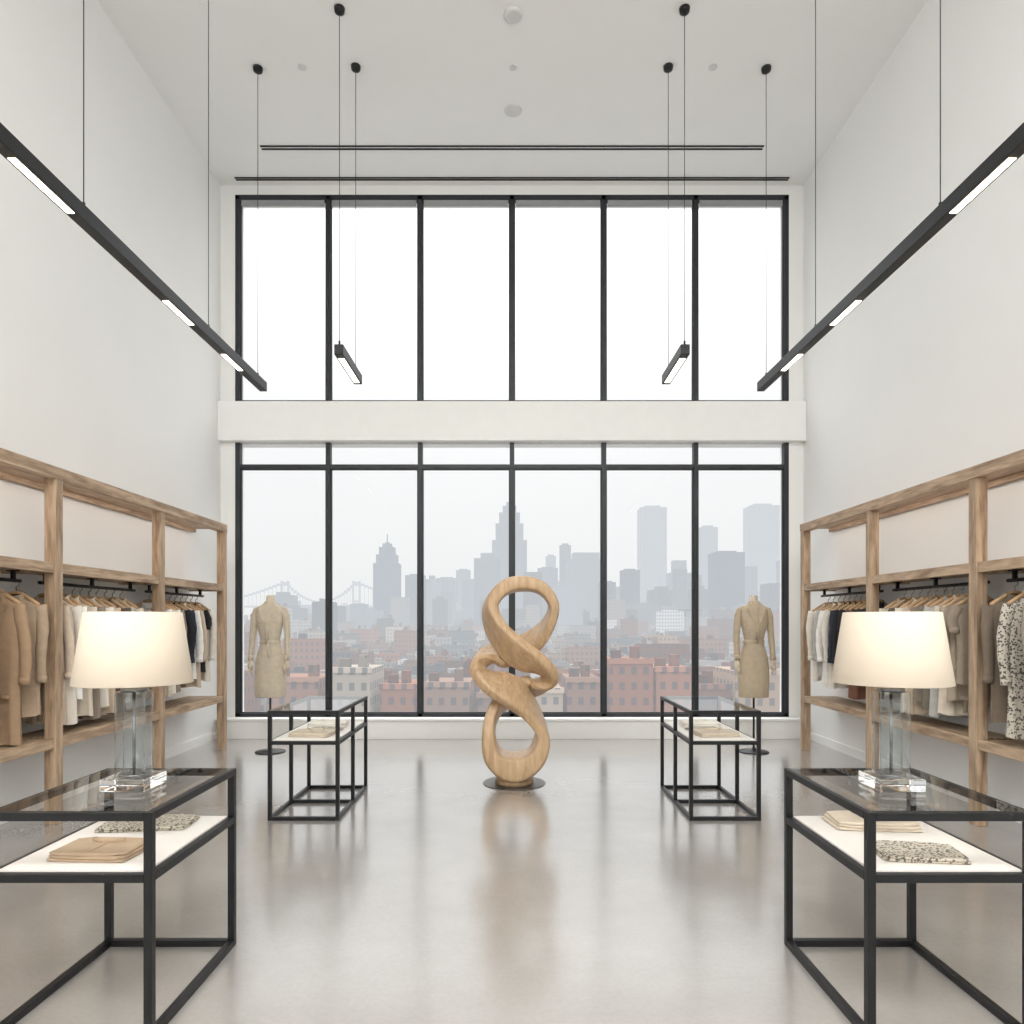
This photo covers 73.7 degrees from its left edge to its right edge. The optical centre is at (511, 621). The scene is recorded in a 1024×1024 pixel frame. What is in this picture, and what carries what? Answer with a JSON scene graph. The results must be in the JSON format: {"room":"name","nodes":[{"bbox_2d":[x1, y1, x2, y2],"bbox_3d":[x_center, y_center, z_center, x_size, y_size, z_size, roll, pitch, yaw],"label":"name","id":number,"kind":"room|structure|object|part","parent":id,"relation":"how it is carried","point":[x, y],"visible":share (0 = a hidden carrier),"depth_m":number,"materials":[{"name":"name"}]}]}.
{"room":"clothing store","nodes":[
{"label":"clothing store","id":0,"kind":"room"},
{"bbox_2d":[0,0,220,806],"bbox_3d":[-3.900,-2.095,2.875,0.200,7.190,12.750,0,0,0],"label":"wall","id":1,"kind":"structure","parent":0,"point":[102,381],"depth_m":6.33,"materials":[{"name":"white paint"}]},
{"bbox_2d":[0,731,216,824],"bbox_3d":[-3.792,1.450,2.700,0.015,0.100,12.400,0,0,0],"label":"baseboard","id":2,"kind":"structure","parent":1,"relation":"attached to","point":[191,744],"depth_m":7.11,"materials":[{"name":"white paint"}]},
{"bbox_2d":[0,739,1021,1023],"bbox_3d":[0.000,1.600,2.875,8.000,0.200,12.750,0,0,0],"label":"floor","id":3,"kind":"structure","parent":0,"point":[440,895],"depth_m":3.59,"materials":[{"name":"concrete"}]},
{"bbox_2d":[0,448,226,824],"bbox_3d":[-3.580,0.175,5.060,0.420,2.650,6.050,0,0,0],"label":"wooden shelving unit","id":4,"kind":"object","parent":3,"relation":"on","point":[56,483],"visible":0.9,"depth_m":5.56,"materials":[{"name":"brown wood"}]},
{"bbox_2d":[0,570,48,745],"bbox_3d":[-3.594,0.245,4.353,0.503,1.240,1.329,0,0,0],"label":"clothes rack","id":5,"kind":"object","parent":4,"relation":"on","point":[24,624],"visible":1,"depth_m":4.74,"materials":[{"name":"beige fabric"}]},
{"bbox_3d":[-3.595,-0.331,4.340,0.060,0.088,1.300,0,0,0],"label":"rail","id":6,"kind":"part","parent":5,"relation":"part of","materials":[{"name":"black metal"}]},
{"bbox_2d":[23,574,143,724],"bbox_3d":[-3.594,0.215,5.839,0.494,1.180,1.322,0,0,0],"label":"clothes rack","id":7,"kind":"object","parent":4,"relation":"hanging from","point":[81,703],"visible":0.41,"depth_m":5.54,"materials":[{"name":"beige fabric"}]},
{"bbox_3d":[-3.595,-0.331,5.845,0.060,0.088,1.310,0,0,0],"label":"rail","id":8,"kind":"part","parent":7,"relation":"part of","materials":[{"name":"black metal"}]},
{"bbox_2d":[136,585,216,697],"bbox_3d":[-3.594,0.190,7.307,0.497,1.130,1.266,0,0,0],"label":"clothes rack","id":9,"kind":"object","parent":4,"relation":"hanging from","point":[200,626],"visible":0.44,"depth_m":7.39,"materials":[{"name":"black metal"}]},
{"bbox_3d":[-3.595,-0.331,7.320,0.060,0.088,1.240,0,0,0],"label":"rail","id":10,"kind":"part","parent":9,"relation":"part of","materials":[{"name":"black metal"}]},
{"bbox_2d":[0,768,235,1023],"bbox_3d":[-1.583,1.089,2.805,0.600,0.822,0.750,0,0,0],"label":"display table","id":11,"kind":"object","parent":3,"relation":"on","point":[162,850],"visible":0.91,"depth_m":2.66,"materials":[{"name":"black metal"}]},
{"bbox_2d":[46,836,142,862],"bbox_3d":[-1.585,0.868,2.630,0.314,0.051,0.200,0,0,3],"label":"shirt","id":12,"kind":"object","parent":11,"relation":"on","point":[95,849],"visible":0.84,"depth_m":2.58,"materials":[{"name":"fabric"}]},
{"bbox_3d":[-1.583,0.910,2.805,0.540,0.032,0.690,0,0,0],"label":"shelf panel","id":13,"kind":"part","parent":11,"relation":"part of","materials":[{"name":"white laminate"}]},
{"bbox_2d":[69,612,193,791],"bbox_3d":[-1.550,0.318,2.800,0.446,0.716,0.446,0,0,0],"label":"table lamp","id":14,"kind":"object","parent":11,"relation":"on","point":[131,652],"visible":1,"depth_m":2.65,"materials":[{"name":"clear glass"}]},
{"bbox_3d":[-1.550,0.105,2.800,0.446,0.291,0.446,0,0,0],"label":"lamp shade","id":15,"kind":"part","parent":14,"relation":"part of","materials":[{"name":"beige fabric"}]},
{"bbox_2d":[94,814,199,832],"bbox_3d":[-1.600,0.883,3.000,0.384,0.021,0.200,0,0,-7],"label":"scarf","id":16,"kind":"object","parent":11,"relation":"on","point":[166,822],"visible":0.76,"depth_m":2.95,"materials":[{"name":"fabric"}]},
{"bbox_2d":[247,595,290,754],"bbox_3d":[-2.790,0.595,7.880,0.486,1.810,0.340,0,0,0],"label":"mannequin","id":17,"kind":"object","parent":3,"relation":"on","point":[272,664],"visible":0.99,"depth_m":7.80},
{"bbox_2d":[268,696,367,820],"bbox_3d":[-1.575,1.084,5.660,0.540,0.832,1.020,0,0,0],"label":"display table","id":18,"kind":"object","parent":3,"relation":"on","point":[308,705],"visible":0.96,"depth_m":5.53,"materials":[{"name":"black metal"}]},
{"bbox_2d":[288,728,334,736],"bbox_3d":[-1.575,0.870,5.400,0.334,0.046,0.239,0,0,6],"label":"shirt","id":19,"kind":"object","parent":18,"relation":"on","point":[308,732],"visible":0.91,"depth_m":5.33,"materials":[{"name":"fabric"}]},
{"bbox_3d":[-1.575,0.909,5.660,0.484,0.030,0.964,0,0,0],"label":"shelf panel","id":20,"kind":"part","parent":18,"relation":"part of","materials":[{"name":"white laminate"}]},
{"bbox_3d":[-1.575,0.668,5.660,0.512,0.001,0.992,0,0,0],"label":"glass","id":21,"kind":"part","parent":18,"relation":"part of","materials":[{"name":"clear glass"}]},
{"bbox_2d":[312,726,343,729],"bbox_3d":[-1.535,0.882,5.630,0.264,0.023,0.142,0,0,11],"label":"scarf","id":22,"kind":"object","parent":18,"relation":"on","point":[324,727],"visible":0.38,"depth_m":5.64,"materials":[{"name":"beige fabric"}]},
{"bbox_2d":[307,719,349,727],"bbox_3d":[-1.575,0.865,5.850,0.334,0.058,0.238,0,0,-6],"label":"shirt","id":23,"kind":"object","parent":18,"relation":"on","point":[324,722],"visible":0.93,"depth_m":5.78,"materials":[{"name":"fabric"}]},
{"bbox_2d":[470,576,558,790],"bbox_3d":[0.026,0.539,6.354,0.850,1.922,0.616,0,0,0],"label":"sculpture","id":24,"kind":"object","parent":3,"relation":"on","point":[513,770],"visible":1,"depth_m":6.17,"materials":[{"name":"brown wood"}]},
{"bbox_3d":[0.020,1.496,6.360,0.580,0.007,0.580,0,0,0],"label":"plate","id":25,"kind":"part","parent":24,"relation":"part of","materials":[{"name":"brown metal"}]},
{"bbox_2d":[660,696,760,820],"bbox_3d":[1.610,1.084,5.660,0.540,0.832,1.020,0,0,0],"label":"display table","id":26,"kind":"object","parent":3,"relation":"on","point":[718,705],"visible":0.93,"depth_m":5.44,"materials":[{"name":"black metal"}]},
{"bbox_2d":[678,719,720,727],"bbox_3d":[1.610,0.865,5.850,0.334,0.058,0.239,0,0,6],"label":"shirt","id":27,"kind":"object","parent":26,"relation":"on","point":[696,722],"visible":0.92,"depth_m":5.79,"materials":[{"name":"fabric"}]},
{"bbox_2d":[684,726,716,730],"bbox_3d":[1.570,0.882,5.630,0.264,0.023,0.142,0,0,-11],"label":"scarf","id":28,"kind":"object","parent":26,"relation":"on","point":[695,727],"visible":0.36,"depth_m":5.64,"materials":[{"name":"beige fabric"}]},
{"bbox_3d":[1.610,0.668,5.660,0.512,0.001,0.992,0,0,0],"label":"glass","id":29,"kind":"part","parent":26,"relation":"part of","materials":[{"name":"clear glass"}]},
{"bbox_3d":[1.610,0.909,5.660,0.484,0.030,0.964,0,0,0],"label":"shelf panel","id":30,"kind":"part","parent":26,"relation":"part of","materials":[{"name":"white laminate"}]},
{"bbox_2d":[693,728,739,736],"bbox_3d":[1.610,0.870,5.400,0.334,0.046,0.238,0,0,-6],"label":"shirt","id":31,"kind":"object","parent":26,"relation":"on","point":[706,732],"visible":0.91,"depth_m":5.33,"materials":[{"name":"fabric"}]},
{"bbox_2d":[733,595,776,754],"bbox_3d":[2.790,0.595,7.880,0.486,1.810,0.340,0,0,0],"label":"mannequin","id":32,"kind":"object","parent":3,"relation":"on","point":[751,664],"visible":0.98,"depth_m":7.80},
{"bbox_2d":[784,768,1023,1023],"bbox_3d":[1.567,1.089,2.805,0.600,0.822,0.750,0,0,0],"label":"display table","id":33,"kind":"object","parent":3,"relation":"on","point":[856,850],"visible":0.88,"depth_m":2.67,"materials":[{"name":"black metal"}]},
{"bbox_2d":[822,810,922,832],"bbox_3d":[1.580,0.867,3.000,0.364,0.053,0.200,0,0,6],"label":"shirt","id":34,"kind":"object","parent":33,"relation":"on","point":[839,819],"visible":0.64,"depth_m":2.92,"materials":[{"name":"fabric"}]},
{"bbox_2d":[831,612,955,791],"bbox_3d":[1.555,0.318,2.800,0.446,0.716,0.446,0,0,0],"label":"table lamp","id":35,"kind":"object","parent":33,"relation":"on","point":[890,652],"visible":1,"depth_m":2.65,"materials":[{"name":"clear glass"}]},
{"bbox_3d":[1.555,0.105,2.800,0.446,0.291,0.446,0,0,0],"label":"lamp shade","id":36,"kind":"part","parent":35,"relation":"part of","materials":[{"name":"beige fabric"}]},
{"bbox_3d":[1.567,0.910,2.805,0.540,0.032,0.690,0,0,0],"label":"shelf panel","id":37,"kind":"part","parent":33,"relation":"part of","materials":[{"name":"white laminate"}]},
{"bbox_2d":[876,840,970,863],"bbox_3d":[1.555,0.882,2.620,0.314,0.023,0.200,0,0,7],"label":"scarf","id":38,"kind":"object","parent":33,"relation":"on","point":[896,851],"visible":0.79,"depth_m":2.59,"materials":[{"name":"fabric"}]},
{"bbox_2d":[800,449,1023,825],"bbox_3d":[3.595,0.175,5.035,0.390,2.650,6.060,0,0,0],"label":"wooden shelving unit","id":39,"kind":"object","parent":3,"relation":"on","point":[975,481],"visible":0.97,"depth_m":5.71,"materials":[{"name":"brown wood"}]},
{"bbox_2d":[806,584,888,699],"bbox_3d":[3.594,0.205,7.275,0.500,1.160,1.302,0,0,0],"label":"clothes rack","id":40,"kind":"object","parent":39,"relation":"attached to","point":[823,624],"visible":0.47,"depth_m":7.37,"materials":[{"name":"white fabric"}]},
{"bbox_3d":[3.595,-0.331,7.275,0.060,0.088,1.300,0,0,0],"label":"rail","id":41,"kind":"part","parent":40,"relation":"part of","materials":[{"name":"black metal"}]},
{"bbox_2d":[879,578,993,716],"bbox_3d":[3.595,0.215,5.793,0.497,1.180,1.285,0,0,0],"label":"clothes rack","id":42,"kind":"object","parent":39,"relation":"attached to","point":[951,701],"visible":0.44,"depth_m":5.44,"materials":[{"name":"beige fabric"}]},
{"bbox_3d":[3.595,-0.331,5.793,0.060,0.088,1.285,0,0,0],"label":"rail","id":43,"kind":"part","parent":42,"relation":"part of","materials":[{"name":"black metal"}]},
{"bbox_2d":[980,569,1023,738],"bbox_3d":[3.595,0.215,4.303,0.499,1.180,1.296,0,0,0],"label":"clothes rack","id":44,"kind":"object","parent":39,"relation":"attached to","point":[1002,622],"visible":1,"depth_m":4.71,"materials":[{"name":"beige fabric"}]},
{"bbox_3d":[3.595,-0.331,4.303,0.060,0.088,1.295,0,0,0],"label":"rail","id":45,"kind":"part","parent":44,"relation":"part of","materials":[{"name":"black metal"}]},
{"bbox_2d":[97,0,926,185],"bbox_3d":[0.000,-5.790,2.875,8.000,0.200,12.750,0,0,0],"label":"ceiling","id":46,"kind":"structure","parent":0,"point":[432,72],"depth_m":7.15,"materials":[{"name":"white paint"}]},
{"bbox_2d":[0,0,266,390],"bbox_3d":[-2.610,-4.053,4.885,0.100,3.273,4.570,0,0,0],"label":"linear pendant light","id":47,"kind":"object","parent":46,"relation":"hanging from","point":[12,149],"visible":1,"depth_m":4.55,"materials":[{"name":"black metal"}]},
{"bbox_2d":[7,158,242,370],"bbox_3d":[-2.610,-2.424,4.660,0.043,0.013,3.820,0,0,0],"label":"diffuser","id":48,"kind":"object","parent":47,"relation":"attached to","point":[23,165],"depth_m":4.46,"materials":[{"name":"white plastic"}]},
{"bbox_2d":[298,64,306,70],"bbox_3d":[-2.150,-5.686,7.000,0.090,0.008,0.090,0,0,0],"label":"sprinkler cover","id":49,"kind":"object","parent":46,"relation":"attached to","point":[302,67],"visible":1,"depth_m":7.00,"materials":[{"name":"plastic"}]},
{"bbox_2d":[334,4,361,383],"bbox_3d":[-1.600,-4.079,6.690,0.100,3.223,0.820,0,0,0],"label":"pendant light","id":50,"kind":"object","parent":46,"relation":"hanging from","point":[340,351],"visible":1,"depth_m":6.50,"materials":[{"name":"black metal"}]},
{"bbox_2d":[339,359,358,382],"bbox_3d":[-1.600,-2.474,6.720,0.053,0.013,0.640,0,0,0],"label":"diffuser","id":51,"kind":"object","parent":50,"relation":"attached to","point":[346,364],"depth_m":6.70,"materials":[{"name":"white plastic"}]},
{"bbox_2d":[260,145,763,149],"bbox_3d":[0.000,-5.684,8.170,6.008,0.012,0.069,0,0,0],"label":"ceiling vent","id":52,"kind":"object","parent":46,"relation":"in","point":[260,145],"depth_m":8.15,"materials":[{"name":"black metal"}]},
{"bbox_2d":[234,177,789,180],"bbox_3d":[0.000,-5.684,8.750,7.090,0.012,0.059,0,0,0],"label":"ceiling vent","id":53,"kind":"object","parent":46,"relation":"in","point":[511,178],"depth_m":8.74,"materials":[{"name":"black metal"}]},
{"bbox_2d":[503,5,522,23],"bbox_3d":[0.010,-5.675,6.390,0.180,0.030,0.180,0,0,0],"label":"smoke detector","id":54,"kind":"object","parent":46,"relation":"attached to","point":[512,14],"visible":1,"depth_m":6.37,"materials":[{"name":"plastic"}]},
{"bbox_2d":[509,64,516,70],"bbox_3d":[0.010,-5.686,7.000,0.090,0.008,0.090,0,0,0],"label":"sprinkler cover","id":55,"kind":"object","parent":46,"relation":"attached to","point":[512,67],"visible":1,"depth_m":7.00,"materials":[{"name":"plastic"}]},
{"bbox_2d":[504,103,521,116],"bbox_3d":[0.010,-5.684,7.590,0.200,0.012,0.200,0,0,0],"label":"ceiling speaker","id":56,"kind":"object","parent":46,"relation":"attached to","point":[511,110],"depth_m":7.58},
{"bbox_2d":[662,4,689,383],"bbox_3d":[1.600,-4.079,6.690,0.100,3.223,0.820,0,0,0],"label":"pendant light","id":57,"kind":"object","parent":46,"relation":"hanging from","point":[683,351],"visible":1,"depth_m":6.50,"materials":[{"name":"black metal"}]},
{"bbox_2d":[665,359,684,382],"bbox_3d":[1.600,-2.474,6.720,0.053,0.013,0.640,0,0,0],"label":"diffuser","id":58,"kind":"object","parent":57,"relation":"attached to","point":[677,364],"depth_m":6.70,"materials":[{"name":"white plastic"}]},
{"bbox_2d":[708,64,716,70],"bbox_3d":[2.060,-5.686,7.000,0.090,0.008,0.090,0,0,0],"label":"sprinkler cover","id":59,"kind":"object","parent":46,"relation":"attached to","point":[712,67],"visible":1,"depth_m":7.00,"materials":[{"name":"plastic"}]},
{"bbox_2d":[757,0,1023,390],"bbox_3d":[2.610,-4.053,4.885,0.100,3.273,4.570,0,0,0],"label":"linear pendant light","id":60,"kind":"object","parent":46,"relation":"hanging from","point":[1011,149],"visible":1,"depth_m":4.55,"materials":[{"name":"black metal"}]},
{"bbox_2d":[781,158,1016,370],"bbox_3d":[2.610,-2.424,4.660,0.043,0.013,3.820,0,0,0],"label":"diffuser","id":61,"kind":"object","parent":60,"relation":"attached to","point":[1000,165],"depth_m":4.46,"materials":[{"name":"white plastic"}]},
{"bbox_2d":[221,186,802,716],"bbox_3d":[0.000,-2.095,9.050,7.600,7.190,0.300,0,0,0],"label":"wall","id":62,"kind":"structure","parent":0,"point":[228,193],"depth_m":8.90,"materials":[{"name":"white paint"}]},
{"bbox_2d":[216,717,799,738],"bbox_3d":[0.005,1.369,8.820,7.570,0.262,0.220,0,0,0],"label":"window sill","id":63,"kind":"structure","parent":62,"relation":"attached to","point":[237,727],"depth_m":8.74,"materials":[{"name":"white paint"}]},
{"bbox_2d":[217,401,806,447],"bbox_3d":[0.000,-2.595,8.990,7.600,0.510,0.380,0,0,0],"label":"beam","id":64,"kind":"structure","parent":62,"relation":"attached to","point":[237,421],"depth_m":8.80,"materials":[{"name":"white paint"}]},
{"bbox_2d":[235,442,788,716],"bbox_3d":[0.000,-0.581,8.945,7.220,3.638,0.090,0,0,0],"label":"frame","id":65,"kind":"object","parent":62,"relation":"attached to","point":[328,466],"visible":0.66,"depth_m":8.90,"materials":[{"name":"black metal"}]},
{"bbox_2d":[235,195,788,400],"bbox_3d":[0.000,-4.207,8.945,7.220,2.725,0.090,0,0,0],"label":"frame","id":66,"kind":"object","parent":62,"relation":"attached to","point":[328,198],"visible":0.63,"depth_m":8.90,"materials":[{"name":"black metal"}]},
{"bbox_2d":[241,469,782,712],"bbox_3d":[0.000,-0.405,8.950,7.100,3.195,0.040,0,0,0],"label":"window","id":67,"kind":"structure","parent":62,"relation":"in","point":[242,470],"depth_m":8.93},
{"bbox_2d":[241,201,782,399],"bbox_3d":[0.000,-4.200,8.950,7.100,2.620,0.040,0,0,0],"label":"window","id":68,"kind":"structure","parent":62,"relation":"in","point":[325,201],"depth_m":8.93,"materials":[{"name":"black metal"}]},
{"bbox_2d":[803,0,1023,807],"bbox_3d":[3.900,-2.095,2.875,0.200,7.190,12.750,0,0,0],"label":"wall","id":69,"kind":"structure","parent":0,"point":[922,381],"depth_m":6.30,"materials":[{"name":"white paint"}]},
{"bbox_2d":[811,732,1021,823],"bbox_3d":[3.792,1.450,2.700,0.015,0.100,12.400,0,0,0],"label":"baseboard","id":70,"kind":"structure","parent":69,"relation":"attached to","point":[858,754],"depth_m":7.46,"materials":[{"name":"white paint"}]},
{"label":"outside","id":71,"kind":"structure","parent":0,"visible":0},
{"bbox_3d":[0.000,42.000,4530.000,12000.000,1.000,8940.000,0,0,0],"label":"ground","id":72,"kind":"structure","parent":71,"visible":0},
{"bbox_2d":[244,581,372,607],"bbox_3d":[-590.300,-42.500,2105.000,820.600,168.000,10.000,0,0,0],"label":"suspension bridge","id":73,"kind":"structure","parent":72,"relation":"on","point":[289,589],"depth_m":2101.89,"materials":[{"name":"grey metal"}]},
{"bbox_2d":[350,603,368,621],"bbox_3d":[-270.571,4.206,1211.245,28.111,74.588,22.489,0,0,0],"label":"skyscraper","id":74,"kind":"structure","parent":72,"relation":"on","point":[356,606],"depth_m":1199.96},
{"bbox_2d":[373,534,400,617],"bbox_3d":[-185.212,-44.547,1014.641,36.603,172.094,29.283,0,0,0],"label":"skyscraper","id":75,"kind":"structure","parent":72,"relation":"on","point":[387,568],"depth_m":999.92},
{"bbox_2d":[390,597,409,625],"bbox_3d":[-148.902,4.206,909.488,23.719,74.588,18.975,0,0,0],"label":"skyscraper","id":76,"kind":"structure","parent":72,"relation":"on","point":[399,606],"depth_m":900.05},
{"bbox_2d":[405,574,425,626],"bbox_3d":[-164.165,-20.024,1162.796,31.991,123.049,25.593,0,0,0],"label":"skyscraper","id":77,"kind":"structure","parent":72,"relation":"on","point":[410,580],"depth_m":1150.06,"materials":[{"name":"grey concrete"}]},
{"bbox_2d":[426,590,426,624],"bbox_3d":[-144.070,-8.338,1208.433,21.083,99.677,16.867,0,0,0],"label":"skyscraper","id":78,"kind":"structure","parent":72,"relation":"on","point":[426,590],"depth_m":1199.96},
{"bbox_2d":[436,577,456,623],"bbox_3d":[-125.622,-22.377,1315.227,38.067,127.753,30.454,0,0,0],"label":"skyscraper","id":79,"kind":"structure","parent":72,"relation":"on","point":[446,583],"depth_m":1300.01,"materials":[{"name":"grey concrete"}]},
{"bbox_2d":[456,569,470,603],"bbox_3d":[-107.613,-37.908,1512.299,30.747,158.816,24.597,0,0,0],"label":"skyscraper","id":80,"kind":"structure","parent":72,"relation":"on","point":[461,574],"depth_m":1499.96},
{"bbox_2d":[462,579,473,608],"bbox_3d":[-73.206,-18.867,1264.641,36.603,120.734,29.283,0,0,0],"label":"skyscraper","id":81,"kind":"structure","parent":72,"relation":"on","point":[468,584],"depth_m":1249.90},
{"bbox_2d":[480,600,483,624],"bbox_3d":[-34.261,5.550,906.325,15.813,71.900,12.650,0,0,0],"label":"skyscraper","id":82,"kind":"structure","parent":72,"relation":"on","point":[481,601],"depth_m":900.05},
{"bbox_2d":[492,502,526,595],"bbox_3d":[-4.941,-119.821,1377.672,79.557,322.642,63.646,0,0,0],"label":"skyscraper","id":83,"kind":"structure","parent":72,"relation":"on","point":[500,546],"depth_m":1350.14,"materials":[{"name":"grey"}]},
{"bbox_2d":[244,598,779,711],"bbox_3d":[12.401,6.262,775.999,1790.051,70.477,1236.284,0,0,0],"label":"city buildings","id":84,"kind":"structure","parent":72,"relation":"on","point":[645,664],"depth_m":253.69},
{"bbox_2d":[273,553,779,631],"bbox_3d":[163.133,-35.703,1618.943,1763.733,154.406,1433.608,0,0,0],"label":"skyline","id":85,"kind":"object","parent":72,"relation":"on","point":[487,567],"visible":0.33,"depth_m":979.38},
{"bbox_2d":[526,605,539,627],"bbox_3d":[24.597,10.777,806.559,16.398,61.446,13.119,0,0,0],"label":"skyscraper","id":86,"kind":"structure","parent":72,"relation":"on","point":[532,611],"depth_m":799.93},
{"bbox_2d":[537,567,557,588],"bbox_3d":[63.250,-28.052,1214.056,35.139,139.103,28.111,0,0,0],"label":"skyscraper","id":87,"kind":"structure","parent":72,"relation":"on","point":[549,574],"depth_m":1199.96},
{"bbox_2d":[546,555,555,567],"bbox_3d":[91.362,-58.517,1609.370,23.426,200.034,18.741,0,0,0],"label":"skyscraper","id":88,"kind":"structure","parent":72,"relation":"on","point":[550,559],"depth_m":1599.82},
{"bbox_2d":[559,543,570,584],"bbox_3d":[101.830,-54.410,1308.375,20.937,191.820,16.750,0,0,0],"label":"skyscraper","id":89,"kind":"structure","parent":72,"relation":"on","point":[565,548],"depth_m":1300.01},
{"bbox_2d":[566,552,599,617],"bbox_3d":[126.281,-38.181,1175.593,63.982,159.362,51.186,0,0,0],"label":"skyscraper","id":90,"kind":"structure","parent":72,"relation":"on","point":[583,568],"depth_m":1150.06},
{"bbox_2d":[598,581,615,620],"bbox_3d":[140.556,-9.533,1009.370,23.426,102.066,18.741,0,0,0],"label":"skyscraper","id":91,"kind":"structure","parent":72,"relation":"on","point":[611,586],"depth_m":999.92,"materials":[{"name":"grey concrete"}]},
{"bbox_2d":[607,599,625,628],"bbox_3d":[122.987,7.193,808.433,21.083,68.614,16.867,0,0,0],"label":"skyscraper","id":92,"kind":"structure","parent":72,"relation":"on","point":[616,608],"depth_m":799.93,"materials":[{"name":"grey concrete"}]},
{"bbox_2d":[620,569,639,609],"bbox_3d":[174.231,-18.494,1010.542,26.354,119.987,21.083,0,0,0],"label":"skyscraper","id":93,"kind":"structure","parent":72,"relation":"on","point":[629,578],"depth_m":999.92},
{"bbox_2d":[637,506,666,601],"bbox_3d":[395.022,-142.820,1928.931,72.328,368.640,57.862,0,0,0],"label":"skyscraper","id":94,"kind":"structure","parent":72,"relation":"on","point":[651,520],"depth_m":1899.83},
{"bbox_2d":[656,610,683,634],"bbox_3d":[163.982,14.585,709.839,24.597,53.829,19.678,0,0,0],"label":"skyscraper","id":95,"kind":"structure","parent":72,"relation":"on","point":[669,620],"depth_m":699.93,"materials":[{"name":"grey concrete"}]},
{"bbox_2d":[666,560,690,589],"bbox_3d":[321.669,-38.254,1316.750,41.874,159.509,33.499,0,0,0],"label":"skyscraper","id":96,"kind":"structure","parent":72,"relation":"on","point":[675,564],"depth_m":1306.69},
{"bbox_2d":[687,574,701,588],"bbox_3d":[308.126,-20.024,1159.429,23.572,123.049,18.858,0,0,0],"label":"skyscraper","id":97,"kind":"structure","parent":72,"relation":"on","point":[689,575],"depth_m":1150.06,"materials":[{"name":"grey"}]},
{"bbox_2d":[699,525,717,588],"bbox_3d":[520.498,-107.352,1817.921,44.802,297.703,35.842,0,0,0],"label":"skyscraper","id":98,"kind":"structure","parent":72,"relation":"on","point":[708,534],"depth_m":1800.04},
{"bbox_2d":[708,551,744,614],"bbox_3d":[319.180,-31.934,1017.570,43.924,146.869,35.139,0,0,0],"label":"skyscraper","id":99,"kind":"structure","parent":72,"relation":"on","point":[726,569],"depth_m":999.92,"materials":[{"name":"grey"}]},
{"bbox_2d":[743,504,779,590],"bbox_3d":[705.198,-145.658,1932.269,80.673,374.315,64.539,0,0,0],"label":"skyscraper","id":100,"kind":"structure","parent":72,"relation":"on","point":[761,522],"depth_m":1899.83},
{"bbox_2d":[776,561,779,582],"bbox_3d":[490.190,-35.220,1212.650,31.625,153.440,25.300,0,0,0],"label":"skyscraper","id":101,"kind":"structure","parent":72,"relation":"on","point":[777,562],"depth_m":1217.53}
]}

